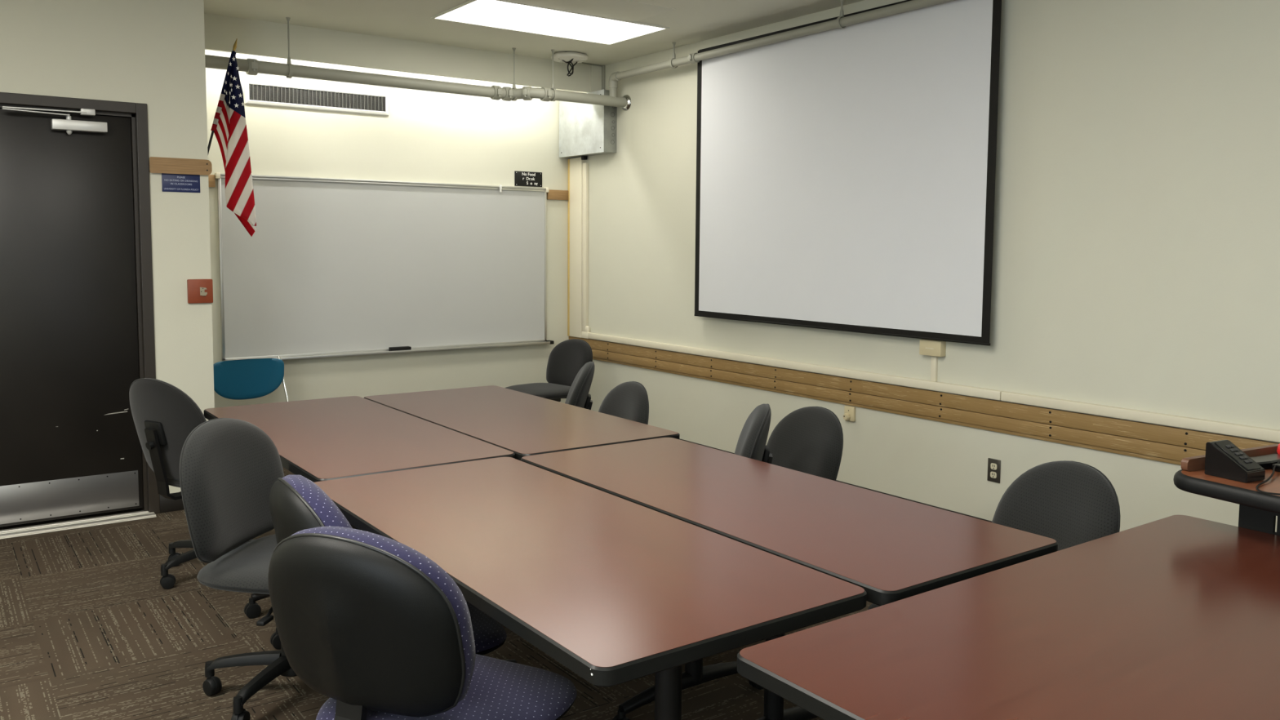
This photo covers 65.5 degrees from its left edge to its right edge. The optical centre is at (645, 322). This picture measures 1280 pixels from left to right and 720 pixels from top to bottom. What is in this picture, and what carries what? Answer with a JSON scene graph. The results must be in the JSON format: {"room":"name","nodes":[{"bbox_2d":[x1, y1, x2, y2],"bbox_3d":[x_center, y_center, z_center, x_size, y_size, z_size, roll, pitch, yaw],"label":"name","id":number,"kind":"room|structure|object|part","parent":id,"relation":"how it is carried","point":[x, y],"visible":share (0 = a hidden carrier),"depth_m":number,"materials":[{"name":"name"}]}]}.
{"room":"conference room","nodes":[
{"label":"conference room","id":0,"kind":"room"},
{"bbox_2d":[0,0,214,493],"bbox_3d":[-3.854,-0.312,4.317,3.662,2.770,0.140,-3,6,-36],"label":"wall","id":1,"kind":"structure","parent":0,"point":[150,52],"depth_m":5.15,"materials":[{"name":"paint"}]},
{"bbox_2d":[0,92,159,539],"bbox_3d":[-2.985,-0.036,4.923,0.995,2.138,0.225,-3,6,-36],"label":"door","id":2,"kind":"structure","parent":1,"relation":"attached to","point":[77,317],"depth_m":5.01,"materials":[{"name":"brown metal"}]},
{"bbox_3d":[-2.918,-1.025,4.838,0.356,0.026,0.029,-3,6,-40],"label":"closer arm","id":3,"kind":"part","parent":2,"relation":"part of","materials":[{"name":"silver metal"}]},
{"bbox_3d":[-3.000,0.891,5.015,0.805,0.190,0.003,-3,6,-36],"label":"kick plate","id":4,"kind":"part","parent":2,"relation":"part of","materials":[{"name":"metal"}]},
{"bbox_2d":[159,492,184,513],"bbox_3d":[-2.455,0.957,5.356,0.291,0.098,0.008,-3,6,-36],"label":"baseboard","id":5,"kind":"structure","parent":1,"relation":"attached to","point":[166,504],"depth_m":5.30,"materials":[{"name":"black plastic"}]},
{"bbox_2d":[149,156,212,175],"bbox_3d":[-2.432,-0.817,5.211,0.301,0.082,0.024,-3,6,-36],"label":"wood strip","id":6,"kind":"object","parent":1,"relation":"attached to","point":[157,165],"visible":1,"depth_m":5.20,"materials":[{"name":"brown wood"}]},
{"bbox_2d":[161,173,199,192],"bbox_3d":[-2.438,-0.731,5.226,0.185,0.096,0.004,-3,6,-36],"label":"sign","id":7,"kind":"object","parent":1,"relation":"attached to","point":[184,183],"visible":1,"depth_m":5.22,"materials":[{"name":"blue plastic"}]},
{"bbox_2d":[186,279,213,303],"bbox_3d":[-2.371,-0.165,5.305,0.125,0.128,0.034,-3,6,-36],"label":"wall block","id":8,"kind":"object","parent":1,"relation":"attached to","point":[199,291],"visible":1,"depth_m":5.30,"materials":[{"name":"red plastic"}]},
{"bbox_3d":[-2.354,-0.164,5.305,0.035,0.046,0.014,-3,6,-36],"label":"catch plate","id":9,"kind":"part","parent":8,"relation":"part of","materials":[{"name":"gold metal"}]},
{"bbox_2d":[204,49,571,408],"bbox_3d":[-1.870,-0.518,7.097,3.066,2.770,0.120,-3,6,-36],"label":"wall","id":10,"kind":"structure","parent":0,"point":[425,136],"depth_m":7.12,"materials":[{"name":"paint"}]},
{"bbox_2d":[208,174,215,186],"bbox_3d":[-2.855,-0.894,6.259,0.278,0.078,0.020,-3,6,-36],"label":"wood strip","id":11,"kind":"object","parent":10,"relation":"attached to","point":[211,180],"visible":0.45,"depth_m":6.32,"materials":[{"name":"brown wood"}]},
{"bbox_2d":[244,80,388,115],"bbox_3d":[-2.189,-1.504,6.691,0.967,0.153,0.024,-3,6,-36],"label":"air vent","id":12,"kind":"object","parent":10,"relation":"in","point":[255,92],"visible":1,"depth_m":6.67,"materials":[{"name":"white metal"}]},
{"bbox_2d":[214,172,554,360],"bbox_3d":[-1.731,-0.393,7.080,2.457,1.226,0.087,-3,6,-36],"label":"whiteboard","id":13,"kind":"object","parent":10,"relation":"attached to","point":[332,267],"visible":0.94,"depth_m":7.01,"materials":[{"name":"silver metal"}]},
{"bbox_3d":[-1.748,-0.983,7.048,2.425,0.028,0.037,-3,6,-36],"label":"map rail","id":14,"kind":"part","parent":13,"relation":"part of","materials":[{"name":"silver metal"}]},
{"bbox_2d":[388,346,411,351],"bbox_3d":[-1.751,0.192,7.104,0.150,0.032,0.050,-3,6,-36],"label":"eraser","id":15,"kind":"object","parent":13,"relation":"on","point":[402,348],"visible":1,"depth_m":7.08,"materials":[{"name":"black"}]},
{"bbox_2d":[274,341,550,359],"bbox_3d":[-1.731,0.206,7.121,2.393,0.018,0.066,-3,6,-36],"label":"marker tray","id":16,"kind":"object","parent":13,"relation":"on","point":[468,344],"depth_m":7.08,"materials":[{"name":"silver metal"}]},
{"bbox_2d":[514,170,542,186],"bbox_3d":[-0.901,-1.104,7.676,0.241,0.113,0.007,-3,6,-36],"label":"sign","id":17,"kind":"object","parent":10,"relation":"attached to","point":[530,179],"visible":1,"depth_m":7.67,"materials":[{"name":"black plastic"}]},
{"bbox_2d":[546,189,568,199],"bbox_3d":[-0.690,-1.002,7.831,0.189,0.077,0.020,-3,6,-36],"label":"wood strip","id":18,"kind":"object","parent":10,"relation":"attached to","point":[552,194],"visible":1,"depth_m":7.82,"materials":[{"name":"brown wood"}]},
{"bbox_2d":[204,13,601,93],"bbox_3d":[-1.517,-1.764,6.626,2.946,0.205,0.042,-3,6,-36],"label":"beam","id":19,"kind":"structure","parent":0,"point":[255,37],"depth_m":6.51,"materials":[{"name":"paint"}]},
{"bbox_2d":[0,466,872,719],"bbox_3d":[-0.573,1.284,2.418,6.808,0.060,9.394,-3,6,-36],"label":"floor","id":20,"kind":"structure","parent":0,"point":[90,629],"depth_m":3.57,"materials":[{"name":"carpet"}]},
{"bbox_2d":[128,377,283,589],"bbox_3d":[-1.865,0.653,4.316,0.570,0.877,0.569,3,5,30],"label":"chair","id":21,"kind":"object","parent":20,"relation":"on","point":[164,415],"visible":0.44,"depth_m":4.10,"materials":[{"name":"black plastic"}]},
{"bbox_3d":[-2.037,0.508,4.096,0.033,0.035,0.030,3,5,30],"label":"adjust knob","id":22,"kind":"part","parent":21,"relation":"part of","materials":[{"name":"black plastic"}]},
{"bbox_3d":[-1.997,0.448,4.160,0.469,0.446,0.161,3,5,30],"label":"backrest","id":23,"kind":"part","parent":21,"relation":"part of","materials":[{"name":"grey fabric"}]},
{"bbox_3d":[-1.935,1.004,4.213,0.046,0.077,0.241,3,5,34],"label":"leg","id":24,"kind":"part","parent":21,"relation":"part of","materials":[{"name":"black plastic"}]},
{"bbox_3d":[-1.997,0.990,4.384,0.241,0.077,0.046,2,5,16],"label":"leg","id":25,"kind":"part","parent":21,"relation":"part of","materials":[{"name":"black plastic"}]},
{"bbox_3d":[-1.877,0.645,4.388,0.470,0.041,0.450,3,5,30],"label":"seat","id":26,"kind":"part","parent":21,"relation":"part of","materials":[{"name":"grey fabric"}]},
{"bbox_3d":[-1.702,0.991,4.395,0.241,0.077,0.046,-1,5,-20],"label":"leg","id":27,"kind":"part","parent":21,"relation":"part of","materials":[{"name":"plastic"}]},
{"bbox_2d":[179,417,297,719],"bbox_3d":[-1.099,0.743,3.067,0.629,0.907,0.666,1,5,9],"label":"chair","id":28,"kind":"object","parent":20,"relation":"on","point":[229,468],"visible":0.64,"depth_m":2.93,"materials":[{"name":"grey fabric"}]},
{"bbox_3d":[-1.242,0.484,2.989,0.126,0.381,0.487,1,5,9],"label":"backrest","id":29,"kind":"part","parent":28,"relation":"part of","materials":[{"name":"grey fabric"}]},
{"bbox_3d":[-1.044,0.707,2.996,0.500,0.041,0.500,1,5,9],"label":"seat","id":30,"kind":"part","parent":28,"relation":"part of","materials":[{"name":"grey fabric"}]},
{"bbox_3d":[-1.284,1.091,3.178,0.241,0.077,0.046,0,5,-2],"label":"leg","id":31,"kind":"part","parent":28,"relation":"part of","materials":[{"name":"black plastic"}]},
{"bbox_3d":[-1.171,1.103,3.034,0.046,0.077,0.241,2,5,16],"label":"leg","id":32,"kind":"part","parent":28,"relation":"part of","materials":[{"name":"black plastic"}]},
{"bbox_3d":[-1.049,0.811,2.829,0.029,0.030,0.208,1,5,2],"label":"height lever","id":33,"kind":"part","parent":28,"relation":"part of","materials":[{"name":"black plastic"}]},
{"bbox_2d":[213,355,288,401],"bbox_3d":[-2.387,0.588,6.111,0.536,0.693,0.591,-3,6,-36],"label":"chair","id":34,"kind":"object","parent":20,"relation":"on","point":[242,379],"visible":0.62,"depth_m":6.25,"materials":[{"name":"blue plastic"}]},
{"bbox_3d":[-2.503,0.359,6.255,0.440,0.261,0.075,-3,6,-36],"label":"backrest","id":35,"kind":"part","parent":34,"relation":"part of","materials":[{"name":"blue plastic"}]},
{"bbox_3d":[-2.326,0.565,6.436,0.054,0.689,0.136,-3,6,-36],"label":"frame","id":36,"kind":"part","parent":34,"relation":"part of","materials":[{"name":"silver metal"}]},
{"bbox_2d":[203,395,515,649],"bbox_3d":[-1.149,0.770,3.797,0.668,0.737,1.525,-3,6,-36],"label":"conference table","id":37,"kind":"object","parent":20,"relation":"on","point":[322,439],"visible":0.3,"depth_m":3.59,"materials":[{"name":"brown wood"}]},
{"bbox_2d":[269,474,506,655],"bbox_3d":[-0.681,0.805,2.645,0.581,0.856,0.540,-3,5,-34],"label":"chair","id":38,"kind":"object","parent":20,"relation":"on","point":[296,504],"visible":0.16,"depth_m":2.42,"materials":[{"name":"blue fabric"}]},
{"bbox_3d":[-0.825,0.598,2.535,0.176,0.428,0.462,-3,5,-34],"label":"backrest","id":39,"kind":"part","parent":38,"relation":"part of","materials":[{"name":"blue fabric"}]},
{"bbox_3d":[-0.631,0.820,2.684,0.450,0.041,0.470,-3,5,-34],"label":"seat","id":40,"kind":"part","parent":38,"relation":"part of","materials":[{"name":"blue fabric"}]},
{"bbox_2d":[267,526,577,719],"bbox_3d":[-0.453,0.832,2.175,0.568,0.880,0.576,3,5,26],"label":"chair","id":41,"kind":"object","parent":20,"relation":"on","point":[373,625],"visible":1,"depth_m":1.93,"materials":[{"name":"black plastic"}]},
{"bbox_3d":[-0.568,0.591,2.014,0.481,0.376,0.166,3,5,26],"label":"backrest","id":42,"kind":"part","parent":41,"relation":"part of","materials":[{"name":"black plastic"}]},
{"bbox_3d":[-0.423,0.810,2.144,0.490,0.041,0.480,3,5,26],"label":"seat","id":43,"kind":"part","parent":41,"relation":"part of","materials":[{"name":"blue fabric"}]},
{"bbox_2d":[363,385,679,460],"bbox_3d":[-0.581,0.745,4.166,0.678,0.737,1.515,-3,6,-36],"label":"conference table","id":44,"kind":"object","parent":20,"relation":"on","point":[522,424],"visible":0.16,"depth_m":3.98,"materials":[{"name":"brown laminate"}]},
{"bbox_2d":[506,338,592,401],"bbox_3d":[-0.681,0.509,7.069,0.626,0.746,0.545,-4,6,-44],"label":"chair","id":45,"kind":"object","parent":20,"relation":"on","point":[566,358],"visible":0.42,"depth_m":7.15,"materials":[{"name":"grey fabric"}]},
{"bbox_3d":[-0.731,0.474,7.035,0.500,0.041,0.500,-4,6,-44],"label":"seat","id":46,"kind":"part","parent":45,"relation":"part of","materials":[{"name":"grey fabric"}]},
{"bbox_3d":[-0.538,0.304,7.210,0.135,0.357,0.462,-4,6,-44],"label":"backrest","id":47,"kind":"part","parent":45,"relation":"part of","materials":[{"name":"grey fabric"}]},
{"bbox_2d":[564,361,594,409],"bbox_3d":[-0.567,0.618,5.181,0.608,0.829,0.546,0,5,-4],"label":"chair","id":48,"kind":"object","parent":20,"relation":"on","point":[578,395],"visible":0.23,"depth_m":5.01,"materials":[{"name":"grey fabric"}]},
{"bbox_2d":[314,457,866,719],"bbox_3d":[-0.268,0.879,2.510,0.673,0.737,1.570,-3,6,-36],"label":"conference table","id":49,"kind":"object","parent":20,"relation":"on","point":[615,590],"visible":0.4,"depth_m":2.16,"materials":[{"name":"brown laminate"}]},
{"bbox_2d":[598,381,648,424],"bbox_3d":[-0.300,0.685,4.368,0.631,0.828,0.548,-2,5,-26],"label":"chair","id":50,"kind":"object","parent":20,"relation":"on","point":[629,401],"visible":0.11,"depth_m":4.39,"materials":[{"name":"grey fabric"}]},
{"bbox_2d":[734,403,772,463],"bbox_3d":[0.190,0.726,3.721,0.588,0.856,0.544,1,5,5],"label":"chair","id":51,"kind":"object","parent":20,"relation":"on","point":[752,441],"visible":0.11,"depth_m":3.54,"materials":[{"name":"grey fabric"}]},
{"bbox_2d":[520,437,1057,719],"bbox_3d":[0.290,0.854,2.877,0.633,0.737,1.567,-3,6,-36],"label":"conference table","id":52,"kind":"object","parent":20,"relation":"on","point":[894,548],"visible":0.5,"depth_m":2.64,"materials":[{"name":"brown wood"}]},
{"bbox_2d":[766,406,843,480],"bbox_3d":[0.472,0.746,3.948,0.585,0.786,0.553,-2,5,-24],"label":"chair","id":53,"kind":"object","parent":20,"relation":"on","point":[809,440],"visible":0.16,"depth_m":3.98,"materials":[{"name":"grey fabric"}]},
{"bbox_2d":[867,460,1120,609],"bbox_3d":[0.930,0.819,2.762,0.648,0.835,0.529,-1,5,-17],"label":"chair","id":54,"kind":"object","parent":20,"relation":"on","point":[1071,504],"visible":0.23,"depth_m":2.78,"materials":[{"name":"grey fabric"}]},
{"bbox_3d":[0.872,0.826,2.736,0.450,0.041,0.470,-1,5,-17],"label":"seat","id":55,"kind":"part","parent":54,"relation":"part of","materials":[{"name":"grey fabric"}]},
{"bbox_3d":[1.150,0.618,2.804,0.183,0.438,0.463,-1,5,-17],"label":"backrest","id":56,"kind":"part","parent":54,"relation":"part of","materials":[{"name":"grey fabric"}]},
{"bbox_2d":[737,515,1279,719],"bbox_3d":[0.983,0.933,1.953,1.580,0.737,0.682,-3,6,-36],"label":"conference table","id":57,"kind":"object","parent":20,"relation":"on","point":[1174,617],"visible":1,"depth_m":1.78,"materials":[{"name":"brown wood"}]},
{"bbox_2d":[1173,443,1279,535],"bbox_3d":[1.918,0.801,2.523,0.985,0.924,0.699,-2,5,-28],"label":"lectern","id":58,"kind":"object","parent":20,"relation":"on","point":[1258,510],"depth_m":2.48,"materials":[{"name":"brown wood"}]},
{"bbox_3d":[1.922,0.405,2.490,0.953,0.020,0.663,-2,5,-28],"label":"panel","id":59,"kind":"part","parent":58,"relation":"part of","materials":[{"name":"brown wood"}]},
{"bbox_2d":[1204,440,1265,483],"bbox_3d":[1.482,0.348,2.501,0.078,0.084,0.108,-2,5,-28],"label":"pad","id":60,"kind":"object","parent":58,"relation":"on","point":[1223,459],"visible":1,"depth_m":2.49,"materials":[{"name":"black plastic"}]},
{"bbox_3d":[1.485,0.334,2.495,0.054,0.055,0.088,-2,5,-28],"label":"plate","id":61,"kind":"part","parent":60,"relation":"part of","materials":[{"name":"black plastic"}]},
{"bbox_2d":[1250,453,1279,469],"bbox_3d":[1.612,0.370,2.631,0.230,0.020,0.080,-2,5,-28],"label":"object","id":62,"kind":"object","parent":58,"relation":"on","point":[1266,461],"visible":0.37,"depth_m":2.61,"materials":[{"name":"black plastic"}]},
{"bbox_2d":[1255,460,1279,495],"bbox_3d":[1.585,0.376,2.493,0.122,0.028,0.415,3,5,27],"label":"cable","id":63,"kind":"object","parent":58,"relation":"on","point":[1278,462],"visible":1,"depth_m":2.41,"materials":[{"name":"black plastic"}]},
{"bbox_2d":[1271,462,1279,471],"bbox_3d":[1.760,0.376,2.584,0.250,0.018,0.120,-2,5,-28],"label":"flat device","id":64,"kind":"object","parent":58,"relation":"on","point":[1277,468],"visible":0.91,"depth_m":2.57,"materials":[{"name":"black plastic"}]},
{"bbox_3d":[1.752,0.348,2.712,0.054,0.053,0.054,-3,6,-36],"label":"red knob","id":65,"kind":"part","parent":58,"relation":"part of","materials":[{"name":"red plastic"}]},
{"bbox_2d":[203,0,864,65],"bbox_3d":[-0.551,-1.547,2.193,6.808,0.080,9.394,-3,6,-36],"label":"ceiling","id":66,"kind":"structure","parent":0,"point":[692,21],"depth_m":5.97,"materials":[{"name":"paint"}]},
{"bbox_2d":[285,17,293,78],"bbox_3d":[-2.132,-1.639,5.949,0.028,0.356,0.088,-3,6,-36],"label":"hanger","id":67,"kind":"object","parent":66,"relation":"hanging from","point":[291,73],"visible":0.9,"depth_m":5.94,"materials":[{"name":"paint"}]},
{"bbox_3d":[-2.131,-1.694,5.945,0.009,0.226,0.009,3,5,31],"label":"rod","id":68,"kind":"part","parent":67,"relation":"part of","materials":[{"name":"paint"}]},
{"bbox_2d":[511,48,517,101],"bbox_3d":[-0.900,-1.699,6.826,0.028,0.356,0.088,-3,6,-36],"label":"hanger","id":69,"kind":"object","parent":66,"relation":"hanging from","point":[513,49],"visible":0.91,"depth_m":6.82,"materials":[{"name":"paint"}]},
{"bbox_2d":[204,54,631,111],"bbox_3d":[-1.375,-1.543,6.429,2.965,0.120,0.256,-3,6,-36],"label":"drain pipe","id":70,"kind":"object","parent":69,"relation":"hanging from","point":[251,66],"visible":0.99,"depth_m":6.40,"materials":[{"name":"metal"}]},
{"bbox_2d":[210,51,256,236],"bbox_3d":[-2.340,-1.010,5.655,0.242,1.045,0.095,-3,6,-36],"label":"flag","id":71,"kind":"object","parent":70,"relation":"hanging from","point":[228,126],"visible":1,"depth_m":5.64,"materials":[{"name":"fabric"}]},
{"bbox_3d":[-0.900,-1.754,6.822,0.009,0.226,0.009,3,5,31],"label":"rod","id":72,"kind":"part","parent":69,"relation":"part of","materials":[{"name":"paint"}]},
{"bbox_2d":[430,0,669,44],"bbox_3d":[-0.561,-1.805,6.004,1.284,0.008,0.654,-3,6,-36],"label":"recessed light","id":73,"kind":"object","parent":66,"relation":"in","point":[506,15],"visible":1,"depth_m":5.96,"materials":[{"name":"white plastic"}]},
{"bbox_2d":[550,49,557,101],"bbox_3d":[-0.638,-1.704,6.873,0.028,0.350,0.088,-3,6,-36],"label":"hanger","id":74,"kind":"object","parent":66,"relation":"hanging from","point":[553,51],"visible":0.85,"depth_m":6.86,"materials":[{"name":"paint"}]},
{"bbox_3d":[-0.637,-1.759,6.869,0.009,0.220,0.009,3,5,31],"label":"rod","id":75,"kind":"part","parent":74,"relation":"part of","materials":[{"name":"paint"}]},
{"bbox_2d":[551,51,588,63],"bbox_3d":[-0.535,-1.865,7.022,0.267,0.050,0.263,-3,6,-36],"label":"smoke detector","id":76,"kind":"object","parent":66,"relation":"attached to","point":[562,57],"visible":0.94,"depth_m":6.94,"materials":[{"name":"beige plastic"}]},
{"bbox_2d":[566,58,577,76],"bbox_3d":[-0.510,-1.779,6.959,0.050,0.125,0.195,3,5,24],"label":"cable","id":77,"kind":"object","parent":76,"relation":"hanging from","point":[567,62],"visible":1,"depth_m":6.93,"materials":[{"name":"black plastic"}]},
{"bbox_2d":[506,0,675,22],"bbox_3d":[-0.349,-1.769,5.512,0.990,0.005,0.415,-3,6,-36],"label":"trim","id":78,"kind":"structure","parent":66,"relation":"attached to","point":[625,10],"depth_m":5.61,"materials":[{"name":"paint"}]},
{"bbox_2d":[582,62,602,66],"bbox_3d":[-0.439,-1.907,7.316,0.051,0.008,0.355,3,5,33],"label":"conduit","id":79,"kind":"object","parent":66,"relation":"attached to","point":[582,62],"visible":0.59,"depth_m":7.38,"materials":[{"name":"metal"}]},
{"bbox_2d":[669,42,677,68],"bbox_3d":[0.189,-1.766,6.585,0.065,0.168,0.028,-3,6,-36],"label":"hanger","id":80,"kind":"object","parent":66,"relation":"hanging from","point":[673,43],"visible":0.9,"depth_m":6.58,"materials":[{"name":"paint"}]},
{"bbox_2d":[608,0,954,97],"bbox_3d":[2.233,-1.442,3.793,0.086,0.225,8.442,-3,6,-36],"label":"pipe","id":81,"kind":"object","parent":80,"relation":"hanging from","point":[693,58],"visible":1,"depth_m":5.76,"materials":[{"name":"metal"}]},
{"bbox_2d":[835,0,845,28],"bbox_3d":[1.063,-1.670,5.388,0.065,0.156,0.028,-3,6,-36],"label":"hanger","id":82,"kind":"object","parent":66,"relation":"hanging from","point":[842,15],"visible":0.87,"depth_m":5.38,"materials":[{"name":"paint"}]},
{"bbox_2d":[570,0,1279,532],"bbox_3d":[2.152,-0.263,4.288,0.120,2.770,9.414,-3,6,-36],"label":"wall","id":83,"kind":"structure","parent":0,"point":[1136,243],"depth_m":4.49,"materials":[{"name":"paint"}]},
{"bbox_2d":[567,159,569,336],"bbox_3d":[-0.600,-0.591,7.925,0.030,1.405,0.028,-3,6,-36],"label":"strip","id":84,"kind":"object","parent":83,"relation":"attached to","point":[568,215],"visible":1,"depth_m":7.92,"materials":[{"name":"beige plastic"}]},
{"bbox_2d":[569,157,585,337],"bbox_3d":[-0.537,-0.584,7.838,0.035,1.405,0.174,-3,6,-36],"label":"cable raceway","id":85,"kind":"object","parent":83,"relation":"attached to","point":[575,164],"visible":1,"depth_m":7.82,"materials":[{"name":"beige plastic"}]},
{"bbox_2d":[581,162,591,338],"bbox_3d":[-0.457,-0.552,7.730,0.034,1.360,0.095,-3,6,-36],"label":"cable raceway","id":86,"kind":"object","parent":83,"relation":"attached to","point":[585,328],"visible":1,"depth_m":7.73,"materials":[{"name":"beige plastic"}]},
{"bbox_2d":[559,88,617,158],"bbox_3d":[-0.443,-1.499,7.571,0.121,0.454,0.631,-3,6,-36],"label":"electrical box","id":87,"kind":"object","parent":83,"relation":"attached to","point":[584,129],"visible":0.88,"depth_m":7.47,"materials":[{"name":"metal"}]},
{"bbox_2d":[581,155,586,159],"bbox_3d":[-0.472,-1.269,7.683,0.033,0.027,0.040,-3,6,-36],"label":"clip","id":88,"kind":"object","parent":87,"relation":"attached to","point":[583,157],"visible":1,"depth_m":7.67,"materials":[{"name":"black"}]},
{"bbox_2d":[601,65,604,89],"bbox_3d":[-0.315,-1.818,7.459,0.020,0.209,0.022,-3,6,-36],"label":"conduit","id":89,"kind":"object","parent":83,"relation":"attached to","point":[603,66],"visible":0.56,"depth_m":7.45,"materials":[{"name":"metal"}]},
{"bbox_2d":[680,439,991,522],"bbox_3d":[2.096,1.072,4.349,0.008,0.098,9.194,-3,6,-36],"label":"baseboard","id":90,"kind":"structure","parent":83,"relation":"attached to","point":[680,439],"depth_m":5.37,"materials":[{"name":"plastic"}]},
{"bbox_2d":[694,0,1001,346],"bbox_3d":[1.024,-0.832,5.639,0.073,1.739,2.290,-3,6,-36],"label":"projection screen","id":91,"kind":"object","parent":83,"relation":"attached to","point":[846,176],"visible":0.97,"depth_m":5.40,"materials":[{"name":"white fabric"}]},
{"bbox_2d":[843,405,855,422],"bbox_3d":[1.142,0.514,5.593,0.043,0.084,0.073,-3,6,-36],"label":"wall jack","id":92,"kind":"object","parent":83,"relation":"attached to","point":[849,415],"visible":1,"depth_m":5.58,"materials":[{"name":"beige plastic"}]},
{"bbox_2d":[568,336,1278,465],"bbox_3d":[2.091,0.502,4.303,0.022,0.152,9.183,-3,6,-36],"label":"chair rail","id":93,"kind":"object","parent":83,"relation":"attached to","point":[1162,443],"visible":0.83,"depth_m":5.05,"materials":[{"name":"brown wood"}]},
{"bbox_2d":[919,338,946,356],"bbox_3d":[1.474,0.128,5.107,0.046,0.087,0.134,-3,6,-36],"label":"box","id":94,"kind":"object","parent":83,"relation":"attached to","point":[926,347],"visible":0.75,"depth_m":5.08,"materials":[{"name":"beige plastic"}]},
{"bbox_2d":[588,333,1279,442],"bbox_3d":[2.179,0.408,4.168,0.032,0.045,8.875,-3,6,-36],"label":"cable raceway","id":95,"kind":"object","parent":83,"relation":"attached to","point":[1211,426],"visible":1,"depth_m":4.82,"materials":[{"name":"beige plastic"}]},
{"bbox_2d":[930,355,937,381],"bbox_3d":[1.487,0.237,5.123,0.016,0.133,0.032,-3,6,-36],"label":"cable raceway","id":96,"kind":"object","parent":83,"relation":"attached to","point":[934,363],"visible":0.9,"depth_m":5.11,"materials":[{"name":"beige plastic"}]},
{"bbox_2d":[986,457,1000,483],"bbox_3d":[1.703,0.725,4.864,0.009,0.114,0.071,-3,6,-36],"label":"power outlet","id":97,"kind":"object","parent":83,"relation":"attached to","point":[993,465],"visible":1,"depth_m":4.86,"materials":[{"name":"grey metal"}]},
{"bbox_2d":[990,471,996,478],"bbox_3d":[1.702,0.746,4.864,0.003,0.030,0.034,-3,6,-36],"label":"receptacle","id":98,"kind":"object","parent":97,"relation":"attached to","point":[993,474],"depth_m":4.86,"materials":[{"name":"white plastic"}]},
{"bbox_2d":[990,462,996,470],"bbox_3d":[1.702,0.704,4.860,0.003,0.030,0.034,-3,6,-36],"label":"receptacle","id":99,"kind":"object","parent":97,"relation":"attached to","point":[993,465],"depth_m":4.86,"materials":[{"name":"white plastic"}]},
{"bbox_3d":[-2.745,-0.421,5.799,0.120,2.770,0.956,-3,6,-36],"label":"wall","id":100,"kind":"structure","parent":0,"visible":0},
{"bbox_2d":[207,38,237,153],"bbox_3d":[-2.407,-1.210,5.586,0.239,0.781,0.050,-3,6,-36],"label":"staff","id":101,"kind":"object","parent":100,"relation":"attached to","point":[234,46],"visible":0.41,"depth_m":5.58,"materials":[{"name":"black metal"}]}
]}

